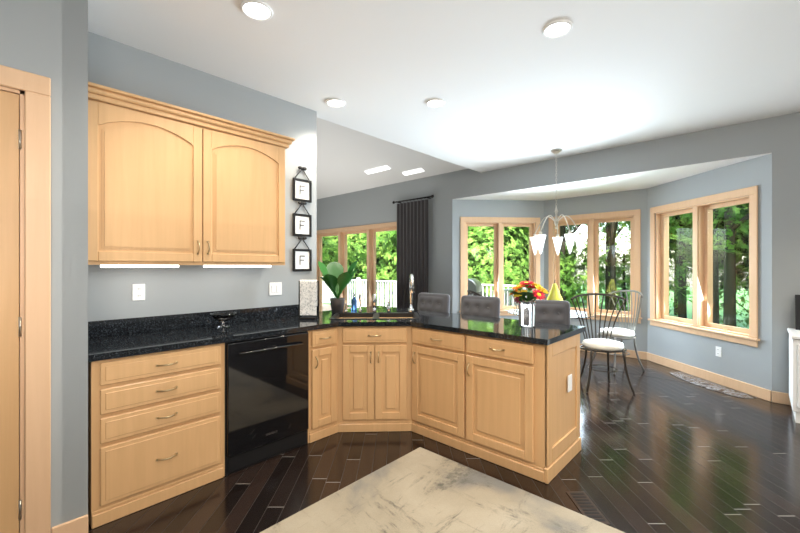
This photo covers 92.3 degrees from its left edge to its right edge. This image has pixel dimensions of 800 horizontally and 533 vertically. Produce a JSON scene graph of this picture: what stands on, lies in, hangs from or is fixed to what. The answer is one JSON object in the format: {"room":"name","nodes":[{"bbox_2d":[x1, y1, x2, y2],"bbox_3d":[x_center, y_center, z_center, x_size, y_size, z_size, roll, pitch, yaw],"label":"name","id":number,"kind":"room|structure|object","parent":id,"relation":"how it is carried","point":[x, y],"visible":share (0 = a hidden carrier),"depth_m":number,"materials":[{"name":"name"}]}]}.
{"room":"kitchen","nodes":[
{"label":"kitchen","id":0,"kind":"room"},
{"bbox_2d":[0,0,87,532],"bbox_3d":[-3.151,-0.070,0.785,0.660,2.900,3.850,0,0,43],"label":"wall","id":1,"kind":"structure","parent":0,"point":[47,38],"depth_m":1.90,"materials":[{"name":"grey paint"}]},
{"bbox_2d":[0,65,50,532],"bbox_3d":[-2.028,0.236,1.536,0.156,2.287,0.934,0,0,43],"label":"pantry door","id":2,"kind":"structure","parent":1,"relation":"in","point":[36,88],"depth_m":1.79,"materials":[{"name":"brown wood"}]},
{"bbox_2d":[88,32,316,320],"bbox_3d":[-1.629,-1.813,2.989,0.120,6.386,9.350,0,0,43],"label":"wall","id":3,"kind":"structure","parent":0,"point":[182,289],"depth_m":3.00,"materials":[{"name":"grey paint"}]},
{"bbox_2d":[132,284,144,300],"bbox_3d":[-1.823,0.180,2.684,0.009,0.115,0.075,0,0,43],"label":"outlet","id":4,"kind":"object","parent":3,"relation":"attached to","point":[138,292],"visible":1,"depth_m":2.68,"materials":[{"name":"white plastic"}]},
{"bbox_2d":[88,89,215,264],"bbox_3d":[-1.696,-0.512,2.576,0.337,0.985,0.710,0,0,43],"label":"upper cabinet","id":5,"kind":"object","parent":3,"relation":"attached to","point":[170,185],"depth_m":2.44,"materials":[{"name":"brown wood"}]},
{"bbox_2d":[216,125,287,264],"bbox_3d":[-1.295,-0.512,3.006,0.337,0.985,0.710,0,0,43],"label":"upper cabinet","id":6,"kind":"object","parent":3,"relation":"attached to","point":[250,167],"depth_m":2.92,"materials":[{"name":"brown wood"}]},
{"bbox_2d":[269,282,281,295],"bbox_3d":[-1.113,0.200,3.445,0.010,0.115,0.121,0,0,43],"label":"light switch","id":7,"kind":"object","parent":3,"relation":"attached to","point":[275,288],"visible":1,"depth_m":3.44,"materials":[{"name":"white plastic"}]},
{"bbox_2d":[293,166,311,202],"bbox_3d":[-0.923,-0.780,3.636,0.021,0.331,0.200,0,0,43],"label":"picture","id":8,"kind":"object","parent":3,"relation":"attached to","point":[302,190],"visible":1,"depth_m":3.64,"materials":[{"name":"black"}]},
{"bbox_2d":[293,201,311,236],"bbox_3d":[-0.923,-0.451,3.636,0.021,0.331,0.200,0,0,43],"label":"picture","id":9,"kind":"object","parent":3,"relation":"attached to","point":[302,224],"visible":0.98,"depth_m":3.64,"materials":[{"name":"black"}]},
{"bbox_2d":[293,236,311,270],"bbox_3d":[-0.923,-0.120,3.636,0.021,0.331,0.200,0,0,43],"label":"picture","id":10,"kind":"object","parent":3,"relation":"attached to","point":[302,259],"visible":1,"depth_m":3.64,"materials":[{"name":"black"}]},
{"bbox_2d":[51,343,790,532],"bbox_3d":[0.709,1.323,1.493,9.000,0.115,10.150,0,0,43],"label":"baseboard","id":11,"kind":"structure","parent":3,"relation":"attached to","point":[78,525],"depth_m":4.27,"materials":[{"name":"brown wood"}]},
{"bbox_2d":[88,351,799,532],"bbox_3d":[-0.542,1.440,2.864,12.700,0.120,10.450,0,0,43],"label":"floor","id":12,"kind":"structure","parent":0,"point":[663,450],"depth_m":2.61,"materials":[{"name":"brown wood"}]},
{"bbox_2d":[88,290,391,528],"bbox_3d":[-0.749,0.724,3.081,1.080,1.312,2.775,0,0,43],"label":"base cabinets","id":13,"kind":"object","parent":12,"relation":"on","point":[178,404],"depth_m":2.54,"materials":[{"name":"brown wood"}]},
{"bbox_2d":[210,312,236,327],"bbox_3d":[-1.340,0.406,2.918,0.184,0.105,0.184,0,0,43],"label":"glass bowl","id":14,"kind":"object","parent":13,"relation":"on","point":[223,317],"visible":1,"depth_m":2.89,"materials":[{"name":"clear"}]},
{"bbox_2d":[224,330,308,476],"bbox_3d":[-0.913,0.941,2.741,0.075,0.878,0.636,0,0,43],"label":"dishwasher","id":15,"kind":"object","parent":13,"relation":"in","point":[266,377],"depth_m":2.71,"materials":[{"name":"black metal"}]},
{"bbox_2d":[299,280,318,318],"bbox_3d":[-0.805,0.288,3.389,0.182,0.342,0.090,0,0,3],"label":"towel stand","id":16,"kind":"object","parent":13,"relation":"on","point":[308,297],"visible":1,"depth_m":3.38,"materials":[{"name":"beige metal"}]},
{"bbox_2d":[88,302,585,362],"bbox_3d":[-0.368,0.425,2.725,2.315,0.141,2.775,0,0,43],"label":"countertop","id":17,"kind":"structure","parent":13,"relation":"on","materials":[{"name":"stone"}]},
{"bbox_2d":[318,260,358,312],"bbox_3d":[-0.619,0.198,3.876,0.415,0.522,0.352,0,0,43],"label":"plant","id":18,"kind":"object","parent":13,"relation":"on","point":[336,279],"visible":0.98,"depth_m":3.82,"materials":[{"name":"green plant"}]},
{"bbox_2d":[351,293,356,310],"bbox_3d":[-0.484,0.366,4.026,0.060,0.186,0.072,0,0,43],"label":"soap bottle","id":19,"kind":"object","parent":13,"relation":"on","point":[354,304],"visible":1,"depth_m":4.01,"materials":[{"name":"blue"}]},
{"bbox_2d":[329,312,420,341],"bbox_3d":[-0.224,0.557,3.579,0.888,0.206,0.888,0,0,43],"label":"sink","id":20,"kind":"object","parent":13,"relation":"in","point":[356,326],"depth_m":3.21,"materials":[{"name":"black"}]},
{"bbox_2d":[417,293,449,312],"bbox_3d":[0.266,0.851,4.464,0.460,1.060,0.492,0,0,43],"label":"stool","id":21,"kind":"object","parent":12,"relation":"on","point":[437,302],"visible":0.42,"depth_m":4.53,"materials":[{"name":"grey fabric"}]},
{"bbox_2d":[260,447,624,532],"bbox_3d":[0.292,1.374,1.362,2.330,0.010,2.090,0,0,43],"label":"rug","id":22,"kind":"object","parent":12,"relation":"on","point":[420,490],"visible":1,"depth_m":2.18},
{"bbox_2d":[467,290,481,295],"bbox_3d":[1.172,0.848,5.233,0.657,1.062,0.660,0,0,43],"label":"chair","id":23,"kind":"object","parent":12,"relation":"on","point":[470,292],"visible":0.15,"depth_m":5.09,"materials":[{"name":"brown metal"}]},
{"bbox_2d":[460,295,499,317],"bbox_3d":[0.740,0.851,4.021,0.480,1.060,0.511,0,0,43],"label":"stool","id":24,"kind":"object","parent":12,"relation":"on","point":[487,306],"visible":0.31,"depth_m":4.10,"materials":[{"name":"grey fabric"}]},
{"bbox_2d":[392,274,585,483],"bbox_3d":[0.533,0.724,3.137,1.560,1.312,0.945,0,0,43],"label":"kitchen peninsula","id":25,"kind":"object","parent":12,"relation":"on","point":[503,392],"depth_m":2.77,"materials":[{"name":"brown wood"}]},
{"bbox_2d":[509,281,547,326],"bbox_3d":[0.989,0.284,2.957,0.308,0.351,0.289,0,0,43],"label":"flower vase","id":26,"kind":"object","parent":25,"relation":"on","point":[527,304],"visible":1,"depth_m":2.92,"materials":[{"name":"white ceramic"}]},
{"bbox_2d":[510,287,548,308],"bbox_3d":[2.083,0.848,6.064,0.657,1.062,0.661,0,0,43],"label":"chair","id":27,"kind":"object","parent":12,"relation":"on","point":[531,297],"visible":0.04,"depth_m":6.23,"materials":[{"name":"grey metal"}]},
{"bbox_2d":[519,300,569,324],"bbox_3d":[1.316,0.851,3.481,0.460,1.060,0.492,0,0,17],"label":"stool","id":28,"kind":"object","parent":12,"relation":"on","point":[553,311],"visible":0.31,"depth_m":3.59,"materials":[{"name":"grey fabric"}]},
{"bbox_2d":[507,309,594,365],"bbox_3d":[2.058,1.006,5.286,1.120,0.748,1.120,0,0,43],"label":"dining table","id":29,"kind":"object","parent":12,"relation":"on","point":[573,314],"visible":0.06,"depth_m":5.17,"materials":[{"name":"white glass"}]},
{"bbox_2d":[547,283,562,299],"bbox_3d":[2.129,0.406,5.289,0.236,0.451,0.236,0,0,43],"label":"decor","id":30,"kind":"object","parent":29,"relation":"on","point":[554,294],"visible":0.46,"depth_m":5.24,"materials":[{"name":"yellow"}]},
{"bbox_2d":[566,491,609,524],"bbox_3d":[1.069,1.376,2.202,0.110,0.007,0.300,0,0,0],"label":"floor vent","id":31,"kind":"object","parent":12,"relation":"in","point":[584,503],"visible":1,"depth_m":2.20,"materials":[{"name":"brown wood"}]},
{"bbox_2d":[570,293,634,394],"bbox_3d":[2.311,0.848,4.382,0.664,1.062,0.658,0,0,43],"label":"chair","id":32,"kind":"object","parent":12,"relation":"on","point":[606,345],"visible":1,"depth_m":4.47,"materials":[{"name":"brown metal"}]},
{"bbox_2d":[592,290,644,373],"bbox_3d":[2.913,0.848,5.184,0.661,1.062,0.661,0,0,43],"label":"chair","id":33,"kind":"object","parent":12,"relation":"on","point":[622,334],"visible":0.77,"depth_m":5.08,"materials":[{"name":"grey metal"}]},
{"bbox_2d":[669,372,756,397],"bbox_3d":[3.579,1.372,4.524,0.270,0.007,1.000,0,0,-4],"label":"floor mat","id":34,"kind":"object","parent":12,"relation":"on","point":[705,383],"visible":1,"depth_m":4.44,"materials":[{"name":"white fabric"}]},
{"bbox_2d":[787,295,799,422],"bbox_3d":[4.007,0.826,3.271,0.980,1.107,0.630,0,0,43],"label":"base cabinet","id":35,"kind":"object","parent":12,"relation":"on","point":[794,365],"visible":1,"depth_m":3.39,"materials":[{"name":"white wood"}]},
{"bbox_2d":[88,0,799,198],"bbox_3d":[-0.986,-3.263,2.389,12.900,3.486,9.350,0,0,43],"label":"ceiling","id":36,"kind":"structure","parent":0,"point":[508,83],"depth_m":2.94,"materials":[{"name":"white paint"}]},
{"bbox_2d":[240,0,272,20],"bbox_3d":[-0.846,-1.516,2.274,0.184,0.017,0.184,0,0,43],"label":"recessed light","id":37,"kind":"object","parent":36,"relation":"in","point":[258,10],"visible":1,"depth_m":2.27,"materials":[{"name":"white"}]},
{"bbox_2d":[326,98,345,107],"bbox_3d":[-0.594,-1.516,3.562,0.184,0.017,0.184,0,0,43],"label":"recessed light","id":38,"kind":"object","parent":36,"relation":"in","point":[335,102],"visible":0.98,"depth_m":3.56,"materials":[{"name":"white"}]},
{"bbox_2d":[426,98,445,107],"bbox_3d":[0.330,-1.516,3.566,0.184,0.017,0.184,0,0,43],"label":"recessed light","id":39,"kind":"object","parent":36,"relation":"in","point":[435,103],"visible":0.98,"depth_m":3.56,"materials":[{"name":"white"}]},
{"bbox_2d":[542,19,572,38],"bbox_3d":[1.004,-1.516,2.455,0.184,0.017,0.184,0,0,43],"label":"recessed light","id":40,"kind":"object","parent":36,"relation":"in","point":[557,28],"visible":0.98,"depth_m":2.45,"materials":[{"name":"white glass"}]},
{"bbox_2d":[530,149,584,254],"bbox_3d":[2.021,-0.835,5.036,0.662,1.369,0.687,0,0,43],"label":"chandelier","id":41,"kind":"object","parent":36,"relation":"hanging from","point":[539,240],"visible":1,"depth_m":4.96,"materials":[{"name":"silver metal"}]},
{"bbox_2d":[317,112,799,392],"bbox_3d":[2.066,-0.195,5.662,12.700,3.150,0.200,0,0,43],"label":"wall","id":42,"kind":"structure","parent":0,"point":[778,137],"depth_m":4.71,"materials":[{"name":"grey paint"}]},
{"bbox_2d":[317,222,396,310],"bbox_3d":[-0.957,0.253,8.461,3.030,2.255,0.210,0,0,43],"label":"window","id":43,"kind":"structure","parent":42,"relation":"in","point":[370,230],"depth_m":8.32,"materials":[{"name":"brown wood"}]},
{"bbox_2d":[392,195,433,308],"bbox_3d":[0.244,0.041,7.138,1.006,2.618,0.120,0,0,43],"label":"curtain","id":44,"kind":"object","parent":42,"relation":"hanging from","point":[412,237],"visible":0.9,"depth_m":7.12,"materials":[{"name":"fabric"},{"name":"black iron"}]},
{"bbox_2d":[452,153,771,390],"bbox_3d":[2.819,0.085,5.781,4.233,2.590,1.400,0,0,43],"label":"wall","id":45,"kind":"structure","parent":0,"point":[752,365],"depth_m":5.16,"materials":[{"name":"grey paint"}]},
{"bbox_2d":[459,217,539,315],"bbox_3d":[1.737,-0.001,6.750,1.458,1.708,0.235,0,0,-4],"label":"window","id":46,"kind":"structure","parent":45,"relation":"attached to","point":[498,224],"depth_m":6.70,"materials":[{"name":"brown wood"}]},
{"bbox_2d":[548,209,641,323],"bbox_3d":[3.140,-0.001,6.263,1.420,1.708,0.235,0,0,43],"label":"window","id":47,"kind":"structure","parent":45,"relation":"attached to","point":[593,241],"depth_m":6.18,"materials":[{"name":"brown wood"}]},
{"bbox_2d":[648,185,759,346],"bbox_3d":[3.794,-0.001,4.835,0.235,1.708,1.599,0,0,-4],"label":"window","id":48,"kind":"structure","parent":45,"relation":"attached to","point":[701,322],"depth_m":4.80,"materials":[{"name":"brown wood"}]},
{"bbox_2d":[716,346,720,356],"bbox_3d":[3.739,1.000,4.516,0.009,0.115,0.075,0,0,-4],"label":"outlet","id":49,"kind":"object","parent":45,"relation":"attached to","point":[718,351],"visible":1,"depth_m":4.51,"materials":[{"name":"white plastic"}]},
{"bbox_2d":[456,153,770,200],"bbox_3d":[2.841,-1.207,5.796,4.350,0.106,1.448,0,0,43],"label":"ceiling","id":50,"kind":"structure","parent":0,"point":[630,181],"depth_m":5.41,"materials":[{"name":"white paint"}]},
{"label":"outside","id":51,"kind":"structure","parent":0,"visible":0},
{"bbox_2d":[323,284,748,328],"bbox_3d":[20.575,2.630,25.730,85.000,0.100,54.300,0,0,43],"label":"ground","id":52,"kind":"structure","parent":51,"point":[689,307],"depth_m":25.43,"materials":[{"name":"green plant"}]},
{"bbox_2d":[322,232,396,306],"bbox_3d":[-1.575,0.111,17.359,5.367,4.939,6.223,0,0,43],"label":"tree","id":53,"kind":"object","parent":52,"relation":"on","point":[383,266],"depth_m":15.28,"materials":[{"name":"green plant"}]},
{"bbox_2d":[322,234,396,306],"bbox_3d":[-1.858,0.114,17.098,6.495,4.932,5.108,0,0,43],"label":"tree","id":54,"kind":"object","parent":52,"relation":"on","point":[365,267],"depth_m":15.26,"materials":[{"name":"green plant"}]},
{"bbox_2d":[322,230,396,277],"bbox_3d":[-1.868,-2.169,17.214,6.071,9.498,8.312,0,0,43],"label":"tree","id":55,"kind":"object","parent":52,"relation":"on","point":[391,233],"depth_m":14.38,"materials":[{"name":"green plant"}]},
{"bbox_2d":[358,231,396,302],"bbox_3d":[-0.719,-2.741,18.593,6.719,10.641,6.779,0,0,43],"label":"tree","id":56,"kind":"object","parent":52,"relation":"on","point":[391,257],"depth_m":17.23,"materials":[{"name":"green plant"}]},
{"bbox_2d":[379,252,396,296],"bbox_3d":[-0.751,0.172,19.536,4.086,4.815,4.042,0,0,43],"label":"tree","id":57,"kind":"object","parent":52,"relation":"on","point":[390,279],"depth_m":17.67,"materials":[{"name":"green plant"}]},
{"bbox_2d":[322,278,526,310],"bbox_3d":[-0.822,1.480,10.482,8.500,2.200,2.890,0,0,43],"label":"deck","id":58,"kind":"object","parent":52,"relation":"on","point":[506,293],"depth_m":12.22,"materials":[{"name":"white wood"}]},
{"bbox_2d":[468,278,482,295],"bbox_3d":[1.482,0.834,8.481,0.500,1.130,0.990,0,0,23],"label":"outdoor grill","id":59,"kind":"object","parent":58,"relation":"on","point":[475,283],"depth_m":8.34,"materials":[{"name":"black metal"}]},
{"bbox_2d":[353,226,511,275],"bbox_3d":[1.281,-3.086,17.570,7.634,11.333,6.706,0,0,43],"label":"tree","id":60,"kind":"object","parent":52,"relation":"on","point":[394,239],"depth_m":15.45,"materials":[{"name":"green plant"}]},
{"bbox_2d":[468,226,528,305],"bbox_3d":[3.321,0.617,15.741,5.649,5.381,6.176,0,0,43],"label":"tree","id":61,"kind":"object","parent":52,"relation":"on","point":[480,275],"depth_m":13.72,"materials":[{"name":"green plant"}]},
{"bbox_2d":[504,227,528,287],"bbox_3d":[4.199,-3.732,15.693,6.587,12.625,5.748,0,0,43],"label":"tree","id":62,"kind":"object","parent":52,"relation":"on","point":[506,228],"depth_m":15.67,"materials":[{"name":"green plant"}]},
{"bbox_2d":[472,225,577,257],"bbox_3d":[4.878,-1.760,19.079,7.164,8.680,6.693,0,0,43],"label":"tree","id":63,"kind":"object","parent":52,"relation":"on","point":[566,231],"depth_m":16.60,"materials":[{"name":"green plant"}]},
{"bbox_2d":[484,229,603,307],"bbox_3d":[5.633,0.500,15.396,4.794,4.605,3.656,0,0,43],"label":"tree","id":64,"kind":"object","parent":52,"relation":"on","point":[568,265],"depth_m":14.78,"materials":[{"name":"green plant"}]},
{"bbox_2d":[561,225,580,246],"bbox_3d":[5.684,-2.486,13.406,4.490,10.132,5.306,0,0,43],"label":"tree","id":65,"kind":"object","parent":52,"relation":"on","point":[573,232],"depth_m":13.90,"materials":[{"name":"brown plant"}]},
{"bbox_2d":[567,221,629,232],"bbox_3d":[9.078,-3.996,19.451,7.058,13.152,7.033,0,0,43],"label":"tree","id":66,"kind":"object","parent":52,"relation":"on","point":[601,228],"depth_m":19.35,"materials":[{"name":"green plant"}]},
{"bbox_2d":[605,222,609,309],"bbox_3d":[7.322,-2.983,16.112,6.010,11.127,6.762,0,0,43],"label":"tree","id":67,"kind":"object","parent":52,"relation":"on","point":[607,281],"depth_m":15.21,"materials":[{"name":"brown plant"}]},
{"bbox_2d":[560,216,674,300],"bbox_3d":[6.203,-3.079,13.516,8.445,11.318,6.664,0,0,43],"label":"tree","id":68,"kind":"object","parent":52,"relation":"on","point":[562,231],"depth_m":14.40,"materials":[{"name":"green plant"}]},
{"bbox_2d":[610,221,626,309],"bbox_3d":[7.285,-2.494,14.796,3.248,10.148,4.817,0,0,43],"label":"tree","id":69,"kind":"object","parent":52,"relation":"on","point":[613,229],"depth_m":14.35,"materials":[{"name":"brown plant"}]},
{"bbox_2d":[566,221,690,316],"bbox_3d":[9.504,0.304,17.244,5.311,5.092,6.303,0,0,43],"label":"tree","id":70,"kind":"object","parent":52,"relation":"on","point":[624,281],"depth_m":16.64,"materials":[{"name":"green plant"}]},
{"bbox_2d":[674,218,677,314],"bbox_3d":[15.020,-3.359,20.319,7.971,11.878,5.423,0,0,43],"label":"tree","id":71,"kind":"object","parent":52,"relation":"on","point":[676,310],"depth_m":20.32,"materials":[{"name":"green plant"}]},
{"bbox_2d":[678,216,686,318],"bbox_3d":[10.760,-3.010,14.808,6.850,11.181,7.341,0,0,43],"label":"tree","id":72,"kind":"object","parent":52,"relation":"on","point":[682,311],"depth_m":14.38,"materials":[{"name":"brown plant"}]},
{"bbox_2d":[625,204,748,323],"bbox_3d":[9.523,-2.526,10.961,5.519,10.212,6.757,0,0,43],"label":"tree","id":73,"kind":"object","parent":52,"relation":"on","point":[716,216],"depth_m":11.48,"materials":[{"name":"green plant"}]},
{"bbox_2d":[628,205,746,261],"bbox_3d":[12.681,-2.376,16.662,5.157,9.913,5.443,0,0,43],"label":"tree","id":74,"kind":"object","parent":52,"relation":"on","point":[675,236],"depth_m":15.61,"materials":[{"name":"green plant"}]},
{"bbox_2d":[669,208,748,319],"bbox_3d":[11.238,0.064,13.906,3.458,5.031,4.011,0,0,43],"label":"tree","id":75,"kind":"object","parent":52,"relation":"on","point":[687,254],"depth_m":13.67,"materials":[{"name":"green plant"}]},
{"bbox_2d":[719,257,748,327],"bbox_3d":[13.008,0.488,12.112,5.163,4.183,4.757,0,0,43],"label":"tree","id":76,"kind":"object","parent":52,"relation":"on","point":[746,287],"depth_m":12.78,"materials":[{"name":"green plant"}]},
{"bbox_2d":[723,207,748,326],"bbox_3d":[8.721,-3.656,11.243,4.371,12.471,3.856,0,0,43],"label":"tree","id":77,"kind":"object","parent":52,"relation":"on","point":[730,261],"depth_m":10.84,"materials":[{"name":"brown plant"}]},
{"bbox_2d":[735,203,748,224],"bbox_3d":[11.445,-3.258,11.860,6.661,11.676,8.483,0,0,43],"label":"tree","id":78,"kind":"object","parent":52,"relation":"on","point":[742,209],"depth_m":11.36,"materials":[{"name":"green plant"}]}
]}

